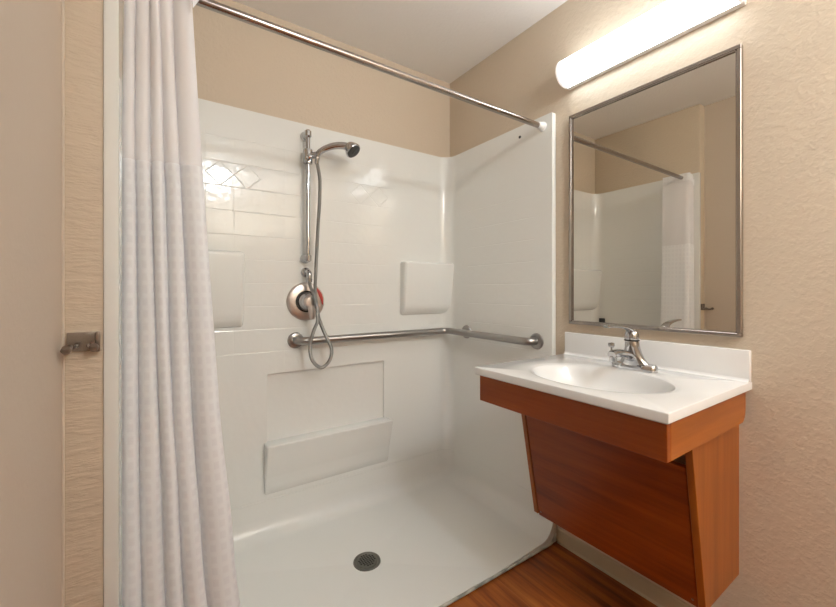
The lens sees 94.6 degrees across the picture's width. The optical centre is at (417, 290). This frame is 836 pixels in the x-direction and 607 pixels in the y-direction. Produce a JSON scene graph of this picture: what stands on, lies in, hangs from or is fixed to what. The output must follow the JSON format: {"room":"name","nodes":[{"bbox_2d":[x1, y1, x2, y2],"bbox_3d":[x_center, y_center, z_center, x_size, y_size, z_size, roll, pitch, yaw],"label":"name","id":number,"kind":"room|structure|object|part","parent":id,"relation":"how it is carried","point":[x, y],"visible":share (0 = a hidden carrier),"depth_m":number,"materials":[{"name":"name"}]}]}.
{"room":"bathroom","nodes":[
{"label":"bathroom","id":0,"kind":"room"},
{"bbox_2d":[0,0,61,606],"bbox_3d":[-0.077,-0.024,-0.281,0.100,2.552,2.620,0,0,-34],"label":"door","id":1,"kind":"structure","parent":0,"point":[30,30],"depth_m":0.62,"materials":[{"name":"beige paint"}]},
{"bbox_2d":[65,0,102,606],"bbox_3d":[-0.997,-0.024,1.146,0.172,2.552,0.776,0,0,-34],"label":"wall","id":2,"kind":"structure","parent":0,"point":[83,18],"depth_m":0.85,"materials":[{"name":"beige paint"}]},
{"bbox_2d":[62,0,64,606],"bbox_3d":[-0.767,-0.074,0.831,0.007,2.450,0.007,0,0,-34],"label":"trim","id":3,"kind":"structure","parent":2,"relation":"attached to","point":[63,1],"depth_m":0.83,"materials":[{"name":"beige paint"}]},
{"bbox_2d":[60,331,99,354],"bbox_3d":[-0.723,0.113,0.826,0.061,0.045,0.061,0,0,-34],"label":"robe hook","id":4,"kind":"object","parent":2,"relation":"attached to","point":[78,341],"visible":1,"depth_m":0.84,"materials":[{"name":"metal"}]},
{"bbox_3d":[-0.738,0.113,0.849,0.054,0.042,0.006,0,0,-34],"label":"plate","id":5,"kind":"part","parent":4,"relation":"part of","materials":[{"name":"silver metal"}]},
{"bbox_2d":[192,0,449,156],"bbox_3d":[-0.571,-0.024,1.963,1.794,2.552,0.100,0,0,-34],"label":"wall","id":6,"kind":"structure","parent":0,"point":[239,64],"depth_m":1.93,"materials":[{"name":"beige paint"}]},
{"bbox_2d":[233,0,567,83],"bbox_3d":[0.421,-1.350,0.584,1.894,0.100,3.496,0,0,-34],"label":"ceiling","id":7,"kind":"structure","parent":0,"point":[442,40],"depth_m":1.88,"materials":[{"name":"white paint"}]},
{"bbox_2d":[446,541,657,606],"bbox_3d":[0.660,1.202,0.230,1.894,0.100,2.642,0,0,-34],"label":"floor","id":8,"kind":"structure","parent":0,"point":[555,576],"depth_m":1.50,"materials":[{"name":"brown wood"}]},
{"bbox_2d":[103,0,555,606],"bbox_3d":[-0.254,0.183,1.644,1.623,1.998,0.784,0,0,-34],"label":"shower stall","id":9,"kind":"object","parent":8,"relation":"on","point":[391,449],"visible":0.73,"depth_m":1.89,"materials":[{"name":"white plastic"}]},
{"bbox_2d":[208,250,244,327],"bbox_3d":[-0.947,-0.002,1.601,0.414,0.338,0.079,0,0,-34],"label":"shelf","id":10,"kind":"object","parent":9,"relation":"attached to","point":[227,267],"depth_m":1.66,"materials":[{"name":"white plastic"}]},
{"bbox_2d":[286,282,323,319],"bbox_3d":[-0.527,0.053,1.855,0.186,0.186,0.089,0,0,-34],"label":"shower valve","id":11,"kind":"object","parent":9,"relation":"attached to","point":[300,302],"visible":0.88,"depth_m":1.85,"materials":[{"name":"silver metal"}]},
{"bbox_3d":[-0.512,0.081,1.833,0.055,0.112,0.037,0,0,-34],"label":"lever","id":12,"kind":"part","parent":11,"relation":"part of","materials":[{"name":"silver metal"}]},
{"bbox_2d":[301,267,311,281],"bbox_3d":[-0.532,-0.077,1.863,0.049,0.074,0.068,0,0,-34],"label":"outlet","id":13,"kind":"object","parent":9,"relation":"attached to","point":[306,272],"visible":0.99,"depth_m":1.84,"materials":[{"name":"silver metal"}]},
{"bbox_2d":[300,129,316,263],"bbox_3d":[-0.520,-0.455,1.858,0.069,0.645,0.091,0,0,-34],"label":"slide bar","id":14,"kind":"object","parent":9,"relation":"attached to","point":[309,155],"visible":1,"depth_m":1.84,"materials":[{"name":"silver metal"}]},
{"bbox_3d":[-0.529,-0.455,1.853,0.021,0.614,0.021,0,0,-34],"label":"rail","id":15,"kind":"part","parent":14,"relation":"part of","materials":[{"name":"silver metal"}]},
{"bbox_3d":[-0.518,-0.633,1.828,0.030,0.029,0.038,0,0,-34],"label":"knob","id":16,"kind":"part","parent":14,"relation":"part of","materials":[{"name":"silver metal"}]},
{"bbox_2d":[308,142,359,368],"bbox_3d":[-0.402,-0.176,1.851,0.248,1.096,0.077,0,0,-16],"label":"shower","id":17,"kind":"object","parent":14,"relation":"attached to","point":[352,149],"visible":1,"depth_m":1.84,"materials":[{"name":"silver metal"}]},
{"bbox_3d":[-0.410,-0.679,1.863,0.174,0.084,0.036,0,0,-12],"label":"handle","id":18,"kind":"part","parent":17,"relation":"part of","materials":[{"name":"silver metal"}]},
{"bbox_2d":[353,552,380,571],"bbox_3d":[-0.218,1.158,1.648,0.117,0.013,0.117,0,0,-34],"label":"floor drain","id":19,"kind":"object","parent":9,"relation":"in","point":[365,561],"visible":1,"depth_m":1.64,"materials":[{"name":"silver metal"}]},
{"bbox_2d":[192,0,546,131],"bbox_3d":[-0.066,-0.766,1.365,1.567,0.044,0.044,0,0,-34],"label":"curtain rod","id":20,"kind":"object","parent":9,"relation":"attached to","point":[212,5],"visible":1,"depth_m":1.25,"materials":[{"name":"silver metal"}]},
{"bbox_2d":[122,0,240,606],"bbox_3d":[-0.613,0.154,1.021,0.273,1.895,0.197,0,0,-34],"label":"shower curtain","id":21,"kind":"object","parent":20,"relation":"hanging from","point":[178,546],"visible":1,"depth_m":0.95,"materials":[{"name":"white fabric"}]},
{"bbox_3d":[-0.660,-0.527,1.002,0.169,0.433,0.169,0,0,-34],"label":"sheer panel","id":22,"kind":"part","parent":21,"relation":"part of","materials":[{"name":"white fabric"}]},
{"bbox_2d":[287,325,543,348],"bbox_3d":[-0.015,0.240,2.062,1.212,0.078,0.514,0,0,1],"label":"grab bar","id":23,"kind":"object","parent":9,"relation":"attached to","point":[295,340],"visible":1,"depth_m":1.96,"materials":[{"name":"silver metal"}]},
{"bbox_3d":[-0.013,0.240,2.062,1.179,0.037,0.514,0,0,1],"label":"rail","id":24,"kind":"part","parent":23,"relation":"part of","materials":[{"name":"silver metal"}]},
{"bbox_2d":[400,261,453,314],"bbox_3d":[0.064,-0.011,2.284,0.371,0.309,0.079,0,0,-34],"label":"shelf","id":25,"kind":"object","parent":9,"relation":"attached to","point":[426,287],"depth_m":2.25,"materials":[{"name":"white plastic"}]},
{"bbox_2d":[439,533,556,606],"bbox_3d":[-0.030,1.130,1.317,1.601,0.042,0.012,0,0,-34],"label":"trim","id":26,"kind":"structure","parent":9,"relation":"attached to","point":[463,594],"depth_m":1.55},
{"bbox_2d":[450,0,835,606],"bbox_3d":[1.164,-0.024,1.086,0.100,2.552,3.496,0,0,-34],"label":"wall","id":27,"kind":"structure","parent":0,"point":[787,432],"depth_m":1.16,"materials":[{"name":"beige paint"}]},
{"bbox_2d":[480,376,745,606],"bbox_3d":[0.627,0.605,1.308,0.539,0.593,0.630,0,0,-34],"label":"vanity cabinet","id":28,"kind":"object","parent":27,"relation":"attached to","point":[611,479],"visible":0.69,"depth_m":1.16,"materials":[{"name":"brown wood"}]},
{"bbox_3d":[0.543,0.650,1.602,0.348,0.494,0.019,0,0,-34],"label":"panel","id":29,"kind":"part","parent":28,"relation":"part of","materials":[{"name":"brown wood"}]},
{"bbox_3d":[0.615,0.691,1.304,0.096,0.421,0.550,0,0,-34],"label":"panel","id":30,"kind":"part","parent":28,"relation":"part of","materials":[{"name":"brown wood"}]},
{"bbox_2d":[475,332,751,424],"bbox_3d":[0.620,0.295,1.304,0.556,0.223,0.649,0,0,-34],"label":"vanity sink","id":31,"kind":"object","parent":28,"relation":"in","point":[690,379],"visible":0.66,"depth_m":1.27,"materials":[{"name":"white stone"}]},
{"bbox_2d":[532,365,674,393],"bbox_3d":[0.589,0.345,1.269,0.344,0.122,0.444,0,0,-34],"label":"basin","id":32,"kind":"object","parent":31,"relation":"in","point":[599,378],"depth_m":1.39,"materials":[{"name":"white ceramic"}]},
{"bbox_2d":[603,325,657,372],"bbox_3d":[0.710,0.198,1.332,0.195,0.164,0.154,0,0,-34],"label":"faucet","id":33,"kind":"object","parent":31,"relation":"on","point":[632,358],"visible":1,"depth_m":1.34,"materials":[{"name":"silver metal"}]},
{"bbox_3d":[0.651,0.192,1.296,0.021,0.036,0.021,0,0,-34],"label":"lift knob","id":34,"kind":"part","parent":33,"relation":"part of","materials":[{"name":"silver metal"}]},
{"bbox_3d":[0.702,0.145,1.327,0.176,0.058,0.047,0,0,-34],"label":"lever","id":35,"kind":"part","parent":33,"relation":"part of","materials":[{"name":"silver metal"}]},
{"bbox_3d":[0.708,0.229,1.331,0.152,0.059,0.044,0,0,-34],"label":"spout","id":36,"kind":"part","parent":33,"relation":"part of","materials":[{"name":"silver metal"}]},
{"bbox_3d":[0.865,0.650,1.127,0.348,0.494,0.019,0,0,-34],"label":"panel","id":37,"kind":"part","parent":28,"relation":"part of","materials":[{"name":"brown wood"}]},
{"bbox_2d":[557,528,691,606],"bbox_3d":[1.339,1.118,0.726,0.012,0.066,2.502,0,0,-34],"label":"baseboard","id":38,"kind":"structure","parent":27,"relation":"attached to","point":[630,579],"depth_m":1.52,"materials":[{"name":"beige paint"}]},
{"bbox_2d":[555,0,745,89],"bbox_3d":[0.809,-0.948,1.433,0.099,0.116,0.628,0,0,-34],"label":"vanity light","id":39,"kind":"object","parent":27,"relation":"attached to","point":[670,20],"visible":1,"depth_m":1.40,"materials":[{"name":"white plastic"}]},
{"bbox_2d":[569,43,742,336],"bbox_3d":[0.842,-0.312,1.454,0.020,0.915,0.606,0,0,-34],"label":"wall mirror","id":40,"kind":"object","parent":27,"relation":"attached to","point":[656,166],"visible":1,"depth_m":1.39,"materials":[{"name":"silver mirror"}]},
{"bbox_2d":[565,332,750,381],"bbox_3d":[0.842,0.234,1.454,0.020,0.100,0.648,0,0,-34],"label":"backsplash","id":41,"kind":"structure","parent":27,"relation":"attached to","point":[732,362],"depth_m":1.34,"materials":[{"name":"white stone"}]}
]}

